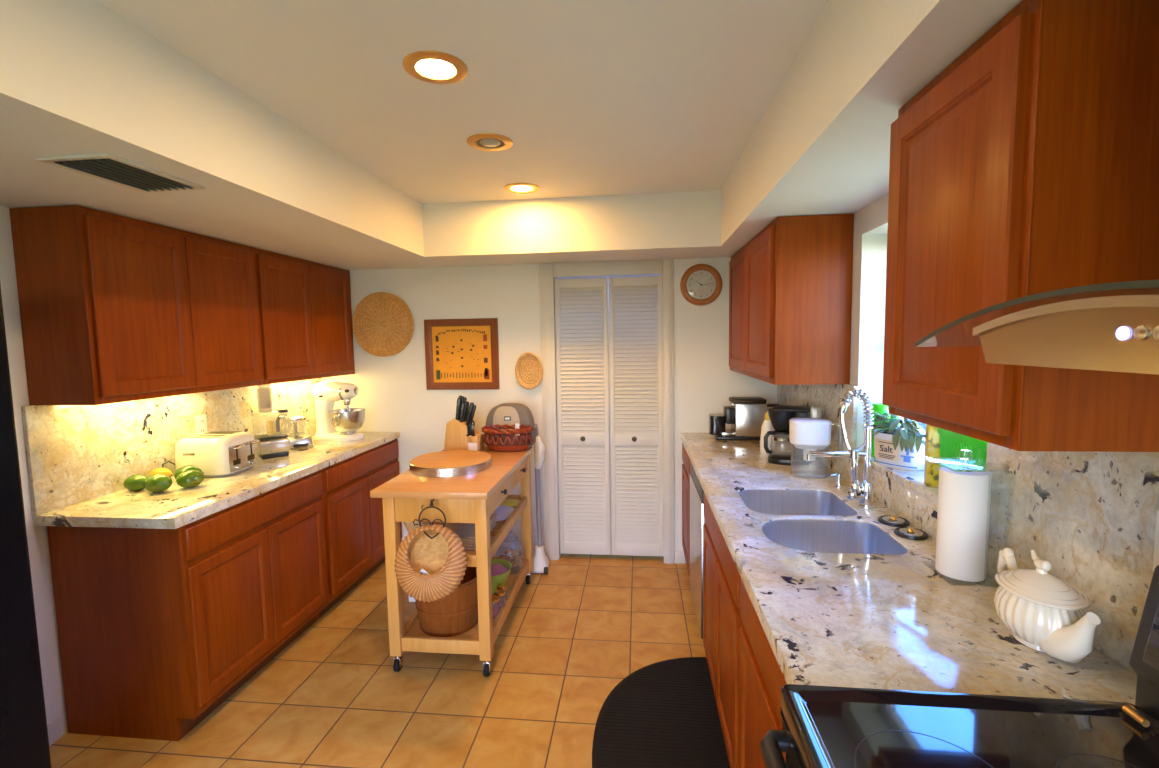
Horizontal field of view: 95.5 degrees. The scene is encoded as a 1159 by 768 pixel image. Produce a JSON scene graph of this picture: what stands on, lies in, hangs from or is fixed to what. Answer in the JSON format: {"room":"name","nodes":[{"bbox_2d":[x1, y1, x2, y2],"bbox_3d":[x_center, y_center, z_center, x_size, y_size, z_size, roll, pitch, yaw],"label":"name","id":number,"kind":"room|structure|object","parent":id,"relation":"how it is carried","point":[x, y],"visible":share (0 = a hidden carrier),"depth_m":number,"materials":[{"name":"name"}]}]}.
{"room":"kitchen","nodes":[
{"label":"kitchen","id":0,"kind":"room"},
{"bbox_2d":[0,206,67,734],"bbox_3d":[-2.317,0.223,1.145,0.145,2.600,5.600,0,5,6],"label":"wall","id":1,"kind":"structure","parent":0,"point":[37,536],"depth_m":2.05,"materials":[{"name":"paint"}]},
{"bbox_2d":[47,717,61,745],"bbox_3d":[-2.205,1.464,1.345,0.014,0.090,1.615,0,5,6],"label":"baseboard","id":2,"kind":"structure","parent":1,"relation":"attached to","point":[54,726],"depth_m":2.12,"materials":[{"name":"white paint"}]},
{"bbox_2d":[9,205,262,404],"bbox_3d":[-1.946,-0.329,2.455,0.305,0.749,0.914,0,5,6],"label":"upper cabinet","id":3,"kind":"object","parent":1,"relation":"attached to","point":[114,308],"visible":1,"depth_m":2.14,"materials":[{"name":"brown wood"}]},
{"bbox_2d":[21,378,320,515],"bbox_3d":[-2.028,0.221,2.980,0.019,0.430,1.899,0,5,6],"label":"backsplash","id":4,"kind":"structure","parent":1,"relation":"attached to","point":[75,454],"depth_m":2.40,"materials":[{"name":"beige stone"}]},
{"bbox_2d":[195,414,207,434],"bbox_3d":[-2.031,0.225,2.829,0.010,0.116,0.072,0,5,6],"label":"power outlet","id":5,"kind":"object","parent":4,"relation":"attached to","point":[200,421],"visible":0.86,"depth_m":2.82,"materials":[{"name":"white plastic"}]},
{"bbox_2d":[254,248,354,384],"bbox_3d":[-1.843,-0.407,3.382,0.305,0.749,0.953,0,5,6],"label":"upper cabinet","id":6,"kind":"object","parent":1,"relation":"attached to","point":[304,306],"visible":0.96,"depth_m":3.25,"materials":[{"name":"brown wood"}]},
{"bbox_2d":[49,553,705,767],"bbox_3d":[-0.545,1.506,1.359,3.800,0.050,6.200,0,5,6],"label":"floor","id":7,"kind":"structure","parent":0,"point":[334,697],"depth_m":2.43,"materials":[{"name":"tile"}]},
{"bbox_2d":[0,285,51,767],"bbox_3d":[-1.828,0.633,1.004,0.782,1.790,0.900,0,5,6],"label":"refrigerator","id":8,"kind":"object","parent":7,"relation":"on","point":[24,740],"visible":1,"depth_m":1.36,"materials":[{"name":"black metal"}]},
{"bbox_2d":[47,469,329,740],"bbox_3d":[-1.768,0.954,2.562,0.597,0.892,0.930,0,5,6],"label":"base cabinet","id":9,"kind":"object","parent":7,"relation":"on","point":[157,628],"visible":0.87,"depth_m":2.13,"materials":[{"name":"brown wood"}]},
{"bbox_2d":[32,432,399,528],"bbox_3d":[-1.730,0.453,2.966,0.611,0.040,1.899,0,5,6],"label":"countertop","id":10,"kind":"structure","parent":9,"relation":"on","point":[175,507],"depth_m":2.31,"materials":[{"name":"beige stone"}]},
{"bbox_2d":[123,474,147,490],"bbox_3d":[-2.004,0.448,2.384,0.091,0.075,0.087,2,6,32],"label":"mango","id":11,"kind":"object","parent":10,"relation":"on","point":[134,482],"visible":0.77,"depth_m":2.36,"materials":[{"name":"green food"}]},
{"bbox_2d":[143,474,171,492],"bbox_3d":[-1.885,0.444,2.354,0.102,0.083,0.096,-5,6,-38],"label":"mango","id":12,"kind":"object","parent":10,"relation":"on","point":[156,483],"visible":1,"depth_m":2.33,"materials":[{"name":"green food"}]},
{"bbox_2d":[149,467,172,477],"bbox_3d":[-2.009,0.437,2.526,0.088,0.072,0.084,3,6,37],"label":"mango","id":13,"kind":"object","parent":10,"relation":"on","point":[165,471],"visible":0.56,"depth_m":2.51,"materials":[{"name":"yellow food"}]},
{"bbox_2d":[174,465,203,479],"bbox_3d":[-1.869,0.430,2.514,0.096,0.083,0.102,1,5,26],"label":"mango","id":14,"kind":"object","parent":10,"relation":"on","point":[180,470],"visible":0.46,"depth_m":2.49,"materials":[{"name":"green food"}]},
{"bbox_2d":[176,470,206,487],"bbox_3d":[-1.790,0.438,2.429,0.115,0.081,0.086,-4,6,-36],"label":"mango","id":15,"kind":"object","parent":10,"relation":"on","point":[190,478],"visible":1,"depth_m":2.40,"materials":[{"name":"green food"}]},
{"bbox_2d":[162,431,258,476],"bbox_3d":[-1.870,0.356,2.705,0.355,0.192,0.283,-1,5,2],"label":"toaster","id":16,"kind":"object","parent":10,"relation":"on","point":[217,454],"visible":0.94,"depth_m":2.60,"materials":[{"name":"white plastic"}]},
{"bbox_2d":[250,386,289,458],"bbox_3d":[-1.794,0.209,3.063,0.198,0.432,0.248,-5,6,-43],"label":"food processor","id":17,"kind":"object","parent":10,"relation":"on","point":[272,444],"visible":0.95,"depth_m":3.04,"materials":[{"name":"silver plastic"}]},
{"bbox_2d":[250,415,286,437],"bbox_3d":[-1.779,0.237,3.080,0.256,0.129,0.192,0,5,6],"label":"bowl","id":18,"kind":"object","parent":17,"relation":"on","point":[271,433],"depth_m":3.07,"materials":[{"name":"clear plastic"}]},
{"bbox_2d":[276,415,311,447],"bbox_3d":[-1.843,0.299,3.397,0.162,0.198,0.190,-5,6,-43],"label":"food processor","id":19,"kind":"object","parent":10,"relation":"on","point":[297,439],"visible":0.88,"depth_m":3.37,"materials":[{"name":"silver metal"}]},
{"bbox_2d":[276,415,298,433],"bbox_3d":[-1.866,0.288,3.407,0.192,0.177,0.130,0,5,6],"label":"bowl","id":20,"kind":"object","parent":19,"relation":"on","point":[292,417],"depth_m":3.39,"materials":[{"name":"clear plastic"}]},
{"bbox_2d":[311,382,365,440],"bbox_3d":[-1.663,0.181,3.603,0.366,0.394,0.279,0,5,12],"label":"stand mixer","id":21,"kind":"object","parent":10,"relation":"on","point":[346,421],"visible":1,"depth_m":3.57,"materials":[{"name":"white metal"}]},
{"bbox_2d":[329,408,365,433],"bbox_3d":[-1.591,0.259,3.619,0.232,0.160,0.232,-2,5,-14],"label":"bowl","id":22,"kind":"object","parent":21,"relation":"on","point":[346,420],"depth_m":3.55,"materials":[{"name":"silver metal"}]},
{"bbox_2d":[318,439,401,618],"bbox_3d":[-1.665,0.877,3.484,0.597,0.892,0.927,0,5,6],"label":"base cabinet","id":23,"kind":"object","parent":7,"relation":"on","point":[354,524],"visible":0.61,"depth_m":3.27,"materials":[{"name":"brown wood"}]},
{"bbox_2d":[370,446,532,676],"bbox_3d":[-0.622,0.898,2.962,0.570,0.900,1.050,0,5,6],"label":"trolley","id":24,"kind":"object","parent":7,"relation":"on","point":[473,498],"visible":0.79,"depth_m":2.50,"materials":[{"name":"brown wood"}]},
{"bbox_2d":[413,499,445,538],"bbox_3d":[-0.683,0.613,2.401,0.159,0.179,0.048,0,5,6],"label":"wire hook","id":25,"kind":"object","parent":24,"relation":"attached to","point":[431,501],"visible":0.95,"depth_m":2.39,"materials":[{"name":"brown metal"}]},
{"bbox_2d":[394,524,466,601],"bbox_3d":[-0.671,0.801,2.375,0.338,0.326,0.154,0,5,6],"label":"wicker basket","id":26,"kind":"object","parent":25,"relation":"hanging from","point":[443,556],"visible":1,"depth_m":2.35,"materials":[{"name":"beige wicker"}]},
{"bbox_2d":[419,568,429,574],"bbox_3d":[-0.693,0.868,2.351,0.092,0.091,0.004,0,5,6],"label":"card","id":27,"kind":"object","parent":26,"relation":"in","point":[422,572],"visible":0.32,"depth_m":2.35,"materials":[{"name":"white paper"}]},
{"bbox_2d":[415,567,477,636],"bbox_3d":[-0.668,1.088,2.700,0.372,0.266,0.372,0,5,6],"label":"bucket","id":28,"kind":"object","parent":24,"relation":"on","point":[455,614],"visible":0.57,"depth_m":2.56,"materials":[{"name":"brown wood"}]},
{"bbox_2d":[409,450,492,476],"bbox_3d":[-0.698,0.429,2.875,0.440,0.052,0.440,0,5,6],"label":"board","id":29,"kind":"object","parent":24,"relation":"on","point":[451,463],"visible":1,"depth_m":2.76,"materials":[{"name":"brown wood"}]},
{"bbox_2d":[444,418,484,450],"bbox_3d":[-0.734,0.314,3.344,0.231,0.204,0.112,0,5,14],"label":"knife block","id":30,"kind":"object","parent":24,"relation":"on","point":[456,438],"visible":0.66,"depth_m":3.30,"materials":[{"name":"brown wood"}]},
{"bbox_2d":[455,397,460,419],"bbox_3d":[-0.759,0.157,3.299,0.046,0.148,0.029,0,5,14],"label":"knife","id":31,"kind":"object","parent":30,"relation":"in","point":[458,406],"visible":1,"depth_m":3.29,"materials":[{"name":"black plastic"}]},
{"bbox_2d":[459,402,464,421],"bbox_3d":[-0.736,0.180,3.303,0.043,0.129,0.029,0,5,14],"label":"knife","id":32,"kind":"object","parent":30,"relation":"in","point":[462,408],"visible":1,"depth_m":3.29,"materials":[{"name":"black plastic"}]},
{"bbox_2d":[463,401,467,421],"bbox_3d":[-0.726,0.175,3.331,0.044,0.136,0.029,0,5,14],"label":"knife","id":33,"kind":"object","parent":30,"relation":"in","point":[465,402],"visible":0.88,"depth_m":3.32,"materials":[{"name":"black plastic"}]},
{"bbox_2d":[465,402,473,424],"bbox_3d":[-0.689,0.190,3.302,0.063,0.152,0.029,0,5,14],"label":"knife","id":34,"kind":"object","parent":30,"relation":"in","point":[471,405],"visible":0.82,"depth_m":3.29,"materials":[{"name":"black plastic"}]},
{"bbox_2d":[466,420,474,435],"bbox_3d":[-0.677,0.276,3.276,0.057,0.101,0.012,0,5,6],"label":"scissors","id":35,"kind":"object","parent":30,"relation":"in","point":[470,427],"visible":1,"depth_m":3.27,"materials":[{"name":"black plastic"}]},
{"bbox_2d":[470,405,475,421],"bbox_3d":[-0.680,0.197,3.340,0.058,0.134,0.029,0,5,14],"label":"knife","id":36,"kind":"object","parent":30,"relation":"in","point":[474,407],"visible":0.47,"depth_m":3.33,"materials":[{"name":"black plastic"}]},
{"bbox_2d":[465,522,495,549],"bbox_3d":[-0.654,0.795,2.780,0.340,0.011,0.370,0,5,6],"label":"place mat","id":37,"kind":"object","parent":24,"relation":"on","point":[494,524],"visible":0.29,"depth_m":2.59,"materials":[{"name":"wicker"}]},
{"bbox_2d":[463,521,495,546],"bbox_3d":[-0.657,0.782,2.782,0.340,0.011,0.370,0,5,6],"label":"place mat","id":38,"kind":"object","parent":37,"relation":"on","point":[464,545],"visible":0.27,"depth_m":2.58,"materials":[{"name":"wicker"}]},
{"bbox_2d":[461,518,496,544],"bbox_3d":[-0.649,0.769,2.783,0.340,0.011,0.370,0,5,6],"label":"place mat","id":39,"kind":"object","parent":38,"relation":"on","point":[495,519],"visible":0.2,"depth_m":2.60,"materials":[{"name":"wicker"}]},
{"bbox_2d":[461,519,493,541],"bbox_3d":[-0.657,0.757,2.786,0.340,0.011,0.370,0,5,6],"label":"place mat","id":40,"kind":"object","parent":39,"relation":"on","point":[464,540],"visible":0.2,"depth_m":2.59,"materials":[{"name":"wicker"}]},
{"bbox_2d":[442,513,496,538],"bbox_3d":[-0.649,0.744,2.787,0.340,0.011,0.370,0,5,6],"label":"place mat","id":41,"kind":"object","parent":40,"relation":"on","point":[463,530],"visible":0.22,"depth_m":2.71,"materials":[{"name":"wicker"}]},
{"bbox_2d":[403,522,442,532],"bbox_3d":[-0.781,0.690,2.644,0.235,0.104,0.235,0,5,6],"label":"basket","id":42,"kind":"object","parent":41,"relation":"on","point":[410,526],"visible":0.06,"depth_m":2.56,"materials":[{"name":"beige wicker"}]},
{"bbox_2d":[465,507,515,553],"bbox_3d":[-0.616,0.794,2.947,0.416,0.014,0.896,0,5,6],"label":"slatted shelf","id":43,"kind":"object","parent":24,"relation":"attached to","point":[493,532],"depth_m":2.85,"materials":[{"name":"brown wood"}]},
{"bbox_2d":[492,595,498,617],"bbox_3d":[-0.445,1.163,2.747,0.058,0.101,0.058,0,5,6],"label":"jar","id":44,"kind":"object","parent":24,"relation":"on","point":[495,607],"visible":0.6,"depth_m":2.73,"materials":[{"name":"glass"}]},
{"bbox_2d":[494,589,505,609],"bbox_3d":[-0.425,1.157,2.815,0.058,0.101,0.058,3,6,41],"label":"jar","id":45,"kind":"object","parent":24,"relation":"on","point":[500,592],"visible":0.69,"depth_m":2.80,"materials":[{"name":"glass"}]},
{"bbox_2d":[491,559,511,593],"bbox_3d":[-0.506,1.123,3.038,0.236,0.135,0.236,0,5,6],"label":"bowl","id":46,"kind":"object","parent":24,"relation":"on","point":[502,578],"visible":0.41,"depth_m":2.98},
{"bbox_2d":[491,564,507,575],"bbox_3d":[-0.507,1.101,3.040,0.188,0.088,0.185,0,5,6],"label":"napkin","id":47,"kind":"object","parent":46,"relation":"in","point":[496,569],"visible":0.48,"depth_m":3.02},
{"bbox_2d":[496,583,506,599],"bbox_3d":[-0.426,1.151,2.885,0.058,0.101,0.058,-3,5,-19],"label":"jar","id":48,"kind":"object","parent":24,"relation":"on","point":[503,586],"visible":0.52,"depth_m":2.87,"materials":[{"name":"glass"}]},
{"bbox_2d":[493,505,516,520],"bbox_3d":[-0.505,0.763,3.074,0.280,0.023,0.280,0,5,6],"label":"serving plate","id":49,"kind":"object","parent":24,"relation":"on","point":[503,512],"visible":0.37,"depth_m":3.12,"materials":[{"name":"ceramic"}]},
{"bbox_2d":[481,424,533,451],"bbox_3d":[-0.451,0.340,3.315,0.334,0.148,0.199,0,5,6],"label":"wicker bread basket","id":50,"kind":"object","parent":24,"relation":"on","point":[499,440],"visible":0.98,"depth_m":3.25,"materials":[{"name":"wicker"}]},
{"bbox_2d":[515,423,519,435],"bbox_3d":[-0.391,0.314,3.316,0.032,0.129,0.032,0,5,6],"label":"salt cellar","id":51,"kind":"object","parent":50,"relation":"in","point":[516,424],"visible":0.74,"depth_m":3.30,"materials":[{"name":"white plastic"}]},
{"bbox_2d":[500,499,519,507],"bbox_3d":[-0.438,0.738,3.271,0.170,0.030,0.120,-1,5,-5],"label":"packet","id":52,"kind":"object","parent":24,"relation":"on","point":[513,503],"visible":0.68,"depth_m":3.23,"materials":[{"name":"yellow plastic"}]},
{"bbox_2d":[485,403,535,445],"bbox_3d":[-0.459,0.265,3.479,0.318,0.270,0.124,0,5,6],"label":"countertop grill","id":53,"kind":"object","parent":24,"relation":"on","point":[505,413],"visible":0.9,"depth_m":3.42,"materials":[{"name":"silver metal"}]},
{"bbox_2d":[499,535,524,571],"bbox_3d":[-0.434,1.038,3.291,0.180,0.260,0.180,0,5,6],"label":"glass jar","id":54,"kind":"object","parent":24,"relation":"on","point":[516,554],"visible":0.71,"depth_m":3.27,"materials":[{"name":"clear glass"}]},
{"bbox_2d":[531,424,549,573],"bbox_3d":[-0.283,0.782,3.620,0.134,1.011,0.198,0,5,6],"label":"vacuum","id":55,"kind":"object","parent":7,"relation":"on","point":[541,563],"visible":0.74,"depth_m":3.63,"materials":[{"name":"white plastic"}]},
{"bbox_2d":[592,657,729,767],"bbox_3d":[0.329,1.403,2.040,0.556,0.014,1.200,0,5,6],"label":"floor mat","id":56,"kind":"object","parent":7,"relation":"on","point":[663,714],"visible":0.78,"depth_m":2.16,"materials":[{"name":"black rubber"}]},
{"bbox_2d":[682,442,690,576],"bbox_3d":[0.994,0.841,3.377,0.622,0.892,0.545,0,5,6],"label":"base cabinet","id":57,"kind":"object","parent":7,"relation":"on","point":[686,472],"visible":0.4,"depth_m":3.36,"materials":[{"name":"brown wood"}]},
{"bbox_2d":[690,461,705,638],"bbox_3d":[0.919,0.894,2.793,0.602,0.885,0.617,0,5,6],"label":"dishwasher","id":58,"kind":"object","parent":7,"relation":"on","point":[697,520],"visible":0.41,"depth_m":2.74,"materials":[{"name":"white metal"}]},
{"bbox_2d":[703,493,937,767],"bbox_3d":[0.845,0.954,2.034,0.622,0.892,0.894,0,5,6],"label":"base cabinet","id":59,"kind":"object","parent":7,"relation":"on","point":[722,621],"visible":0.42,"depth_m":1.91,"materials":[{"name":"brown wood"}]},
{"bbox_2d":[681,433,1136,704],"bbox_3d":[0.878,0.466,2.268,0.656,0.040,2.710,0,5,6],"label":"countertop","id":60,"kind":"structure","parent":59,"relation":"on","point":[853,620],"depth_m":1.23,"materials":[{"name":"beige stone"}]},
{"bbox_2d":[709,397,778,440],"bbox_3d":[1.055,0.220,3.387,0.430,0.262,0.165,0,5,6],"label":"espresso machine","id":61,"kind":"object","parent":60,"relation":"on","point":[746,415],"visible":0.95,"depth_m":3.31,"materials":[{"name":"silver plastic"}]},
{"bbox_2d":[722,429,734,435],"bbox_3d":[0.953,0.314,3.409,0.080,0.022,0.130,0,5,6],"label":"drip tray","id":62,"kind":"object","parent":61,"relation":"on","point":[725,432],"depth_m":3.35,"materials":[{"name":"silver metal"}]},
{"bbox_2d":[760,412,775,454],"bbox_3d":[1.050,0.272,2.935,0.084,0.233,0.084,0,5,6],"label":"bottle","id":63,"kind":"object","parent":60,"relation":"on","point":[766,426],"visible":0.6,"depth_m":2.91,"materials":[{"name":"white plastic"}]},
{"bbox_2d":[764,405,809,465],"bbox_3d":[1.073,0.262,2.728,0.219,0.286,0.170,1,5,24],"label":"coffee maker","id":64,"kind":"object","parent":60,"relation":"on","point":[780,415],"visible":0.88,"depth_m":2.68,"materials":[{"name":"black plastic"}]},
{"bbox_2d":[768,408,794,430],"bbox_3d":[1.055,0.185,2.729,0.152,0.110,0.152,1,5,24],"label":"basket","id":65,"kind":"object","parent":64,"relation":"on","point":[779,417],"depth_m":2.67,"materials":[{"name":"black plastic"}]},
{"bbox_2d":[789,417,843,477],"bbox_3d":[1.099,0.295,2.454,0.231,0.264,0.142,1,5,18],"label":"water pitcher","id":66,"kind":"object","parent":60,"relation":"on","point":[807,434],"visible":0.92,"depth_m":2.41,"materials":[{"name":"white plastic"}]},
{"bbox_2d":[739,490,907,554],"bbox_3d":[0.834,0.596,1.923,0.400,0.229,0.683,0,5,6],"label":"sink","id":67,"kind":"object","parent":60,"relation":"in","point":[822,536],"visible":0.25,"depth_m":1.88,"materials":[{"name":"silver metal"}]},
{"bbox_2d":[830,472,842,487],"bbox_3d":[1.103,0.411,2.259,0.055,0.064,0.038,0,5,6],"label":"soap dispenser","id":68,"kind":"object","parent":60,"relation":"on","point":[838,482],"visible":1,"depth_m":2.25,"materials":[{"name":"silver metal"}]},
{"bbox_2d":[806,388,874,509],"bbox_3d":[0.981,0.241,1.980,0.255,0.452,0.062,0,5,6],"label":"tap","id":69,"kind":"object","parent":60,"relation":"on","point":[863,491],"visible":1,"depth_m":1.96,"materials":[{"name":"silver metal"}]},
{"bbox_2d":[877,515,909,526],"bbox_3d":[1.086,0.469,1.822,0.096,0.022,0.096,0,5,6],"label":"stopper","id":70,"kind":"object","parent":60,"relation":"on","point":[894,521],"visible":0.99,"depth_m":1.80,"materials":[{"name":"black plastic"}]},
{"bbox_2d":[894,527,928,539],"bbox_3d":[1.073,0.478,1.705,0.096,0.022,0.096,-3,5,-28],"label":"stopper","id":71,"kind":"object","parent":60,"relation":"on","point":[904,532],"visible":1,"depth_m":1.69,"materials":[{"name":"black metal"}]},
{"bbox_2d":[935,457,990,471],"bbox_3d":[1.025,0.344,1.408,0.131,0.340,0.147,0,5,6],"label":"paper towel holder","id":72,"kind":"object","parent":60,"relation":"on","point":[955,469],"visible":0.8,"depth_m":1.39,"materials":[{"name":"clear plastic"}]},
{"bbox_2d":[935,466,991,581],"bbox_3d":[1.023,0.368,1.407,0.112,0.280,0.112,0,5,6],"label":"paper towel roll","id":73,"kind":"object","parent":72,"relation":"in","point":[963,512],"visible":0.84,"depth_m":1.36,"materials":[{"name":"white paper"}]},
{"bbox_2d":[994,548,1099,662],"bbox_3d":[0.956,0.448,1.093,0.147,0.190,0.234,2,6,34],"label":"teapot","id":74,"kind":"object","parent":60,"relation":"on","point":[1041,610],"visible":1,"depth_m":1.05,"materials":[{"name":"beige ceramic"}]},
{"bbox_2d":[738,572,973,767],"bbox_3d":[0.761,1.017,1.281,0.622,0.892,0.620,0,5,6],"label":"base cabinet","id":75,"kind":"object","parent":7,"relation":"on","point":[761,678],"visible":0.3,"depth_m":1.38,"materials":[{"name":"brown wood"}]},
{"bbox_2d":[759,565,1158,767],"bbox_3d":[0.638,0.911,0.574,0.714,1.185,0.762,0,5,6],"label":"range cooker","id":76,"kind":"object","parent":7,"relation":"on","point":[824,726],"visible":1,"depth_m":0.85,"materials":[{"name":"black glass"}]},
{"bbox_2d":[806,700,1158,767],"bbox_3d":[0.610,0.582,0.550,0.514,0.004,0.696,0,5,6],"label":"cooktop","id":77,"kind":"object","parent":76,"relation":"in","point":[847,733],"depth_m":0.83,"materials":[{"name":"black glass"}]},
{"bbox_2d":[0,0,1021,269],"bbox_3d":[-0.595,-0.859,0.847,3.650,0.519,5.870,0,5,6],"label":"ceiling","id":78,"kind":"structure","parent":0,"point":[644,129],"depth_m":1.71,"materials":[{"name":"paint"}]},
{"bbox_2d":[35,153,205,192],"bbox_3d":[-1.392,-0.643,1.625,0.230,0.012,0.330,0,5,6],"label":"ceiling vent","id":79,"kind":"object","parent":78,"relation":"in","point":[108,167],"visible":1,"depth_m":1.59,"materials":[{"name":"black metal"}]},
{"bbox_2d":[403,50,467,83],"bbox_3d":[-0.448,-0.983,1.643,0.196,0.008,0.196,0,5,6],"label":"recessed light","id":80,"kind":"object","parent":78,"relation":"in","point":[440,66],"visible":1,"depth_m":1.63,"materials":[{"name":"white glass"}]},
{"bbox_2d":[467,133,512,150],"bbox_3d":[-0.384,-1.032,2.262,0.196,0.014,0.196,0,5,6],"label":"recessed light","id":81,"kind":"object","parent":78,"relation":"in","point":[483,141],"visible":1,"depth_m":2.24,"materials":[{"name":"gold metal"}]},
{"bbox_2d":[504,183,538,193],"bbox_3d":[-0.323,-1.092,2.942,0.196,0.008,0.196,0,5,6],"label":"recessed light","id":82,"kind":"object","parent":78,"relation":"in","point":[520,188],"visible":1,"depth_m":2.93,"materials":[{"name":"gold metal"}]},
{"bbox_2d":[321,257,776,557],"bbox_3d":[-0.259,-0.048,4.023,3.800,2.600,0.600,0,5,6],"label":"wall","id":83,"kind":"structure","parent":0,"point":[394,394],"depth_m":3.74,"materials":[{"name":"paint"}]},
{"bbox_2d":[352,292,413,356],"bbox_3d":[-1.414,-0.428,3.795,0.463,0.463,0.038,0,5,6],"label":"wicker tray","id":84,"kind":"object","parent":83,"relation":"attached to","point":[382,322],"visible":1,"depth_m":3.80,"materials":[{"name":"beige wicker"}]},
{"bbox_2d":[424,318,499,389],"bbox_3d":[-0.842,-0.212,3.759,0.536,0.504,0.024,0,5,6],"label":"framed picture","id":85,"kind":"object","parent":83,"relation":"attached to","point":[460,354],"visible":1,"depth_m":3.76,"materials":[{"name":"paper"}]},
{"bbox_2d":[432,326,491,381],"bbox_3d":[-0.841,-0.212,3.766,0.436,0.404,0.002,0,5,6],"label":"print","id":86,"kind":"object","parent":85,"relation":"attached to","point":[459,353],"depth_m":3.76},
{"bbox_2d":[515,352,542,388],"bbox_3d":[-0.352,-0.093,3.705,0.199,0.263,0.038,0,5,6],"label":"trivet","id":87,"kind":"object","parent":83,"relation":"attached to","point":[529,367],"visible":1,"depth_m":3.71,"materials":[{"name":"beige wicker"}]},
{"bbox_2d":[494,546,685,563],"bbox_3d":[-0.578,1.230,3.856,2.695,0.090,0.014,0,5,6],"label":"baseboard","id":88,"kind":"structure","parent":83,"relation":"attached to","point":[679,557],"depth_m":3.82,"materials":[{"name":"white paint"}]},
{"bbox_2d":[539,259,673,563],"bbox_3d":[0.195,0.217,3.680,0.919,2.113,0.023,0,5,6],"label":"trim","id":89,"kind":"structure","parent":83,"relation":"attached to","point":[548,272],"depth_m":3.65,"materials":[{"name":"white paint"}]},
{"bbox_2d":[554,275,663,555],"bbox_3d":[0.211,0.248,3.714,0.750,1.980,0.068,0,5,6],"label":"door","id":90,"kind":"structure","parent":83,"relation":"in","point":[628,367],"depth_m":3.72,"materials":[{"name":"white paint"}]},
{"bbox_2d":[680,264,721,305],"bbox_3d":[0.817,-0.666,3.534,0.278,0.278,0.028,0,5,6],"label":"wall clock","id":91,"kind":"object","parent":83,"relation":"attached to","point":[700,284],"visible":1,"depth_m":3.53,"materials":[{"name":"brown wood"}]},
{"bbox_2d":[850,193,890,450],"bbox_3d":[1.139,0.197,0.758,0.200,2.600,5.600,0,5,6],"label":"window","id":92,"kind":"structure","parent":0,"point":[870,232],"depth_m":2.25,"materials":[{"name":"glass"}]},
{"bbox_2d":[729,214,853,384],"bbox_3d":[1.101,-0.420,2.938,0.343,0.749,1.182,0,5,6],"label":"upper cabinet","id":93,"kind":"object","parent":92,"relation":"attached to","point":[790,285],"visible":1,"depth_m":2.37,"materials":[{"name":"brown wood"}]},
{"bbox_2d":[777,384,857,482],"bbox_3d":[1.270,0.170,2.927,0.017,0.430,1.269,0,5,6],"label":"backsplash","id":94,"kind":"structure","parent":92,"relation":"attached to","point":[823,400],"depth_m":2.55,"materials":[{"name":"beige stone"}]},
{"bbox_2d":[858,451,937,504],"bbox_3d":[1.218,0.343,1.860,0.156,0.030,0.883,0,5,6],"label":"trim","id":95,"kind":"structure","parent":92,"relation":"attached to","point":[912,480],"depth_m":1.86,"materials":[{"name":"beige stone"}]},
{"bbox_2d":[871,403,889,455],"bbox_3d":[1.259,0.190,2.213,0.097,0.216,0.097,0,5,6],"label":"bottle","id":96,"kind":"object","parent":95,"relation":"on","point":[880,408],"visible":0.24,"depth_m":2.18,"materials":[{"name":"plastic"}]},
{"bbox_2d":[862,412,925,470],"bbox_3d":[1.211,0.209,1.990,0.171,0.216,0.295,-4,6,-31],"label":"planter","id":97,"kind":"object","parent":95,"relation":"on","point":[895,447],"visible":0.85,"depth_m":1.96,"materials":[{"name":"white ceramic"}]},
{"bbox_2d":[887,415,900,428],"bbox_3d":[1.268,0.167,2.119,0.050,0.277,0.050,0,5,6],"label":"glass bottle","id":98,"kind":"object","parent":95,"relation":"on","point":[891,417],"visible":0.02,"depth_m":2.10,"materials":[{"name":"clear glass"}]},
{"bbox_2d":[924,424,939,486],"bbox_3d":[1.200,0.230,1.739,0.097,0.215,0.068,1,5,26],"label":"tin","id":99,"kind":"object","parent":95,"relation":"on","point":[932,438],"visible":0.24,"depth_m":1.73,"materials":[{"name":"yellow metal"}]},
{"bbox_2d":[937,427,986,469],"bbox_3d":[1.188,0.250,1.566,0.109,0.205,0.251,0,5,6],"label":"planter box","id":100,"kind":"object","parent":95,"relation":"on","point":[952,444],"visible":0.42,"depth_m":1.57,"materials":[{"name":"plastic"}]},
{"bbox_2d":[858,461,937,539],"bbox_3d":[1.155,0.416,1.873,0.017,0.116,0.883,0,5,6],"label":"backsplash","id":101,"kind":"structure","parent":92,"relation":"attached to","point":[921,512],"depth_m":1.85,"materials":[{"name":"beige stone"}]},
{"bbox_2d":[882,0,1158,451],"bbox_3d":[0.889,-0.271,1.039,0.345,0.726,0.450,0,5,6],"label":"upper cabinet","id":102,"kind":"object","parent":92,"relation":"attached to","point":[1028,165],"visible":1,"depth_m":0.85,"materials":[{"name":"brown wood"}]},
{"bbox_2d":[915,280,1158,374],"bbox_3d":[0.736,-0.298,0.467,0.492,0.576,0.644,0,5,6],"label":"range hood","id":103,"kind":"object","parent":92,"relation":"attached to","point":[1117,329],"visible":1,"depth_m":0.54,"materials":[{"name":"silver glass"}]},
{"bbox_2d":[986,442,1158,674],"bbox_3d":[1.021,0.188,0.692,0.017,0.768,1.445,0,5,6],"label":"backsplash","id":104,"kind":"structure","parent":92,"relation":"attached to","point":[1092,516],"depth_m":1.09,"materials":[{"name":"beige stone"}]},
{"bbox_2d":[1153,510,1158,571],"bbox_3d":[1.033,0.286,0.914,0.010,0.116,0.072,0,5,6],"label":"power outlet","id":105,"kind":"object","parent":104,"relation":"attached to","point":[1156,546],"visible":0.75,"depth_m":0.94,"materials":[{"name":"white plastic"}]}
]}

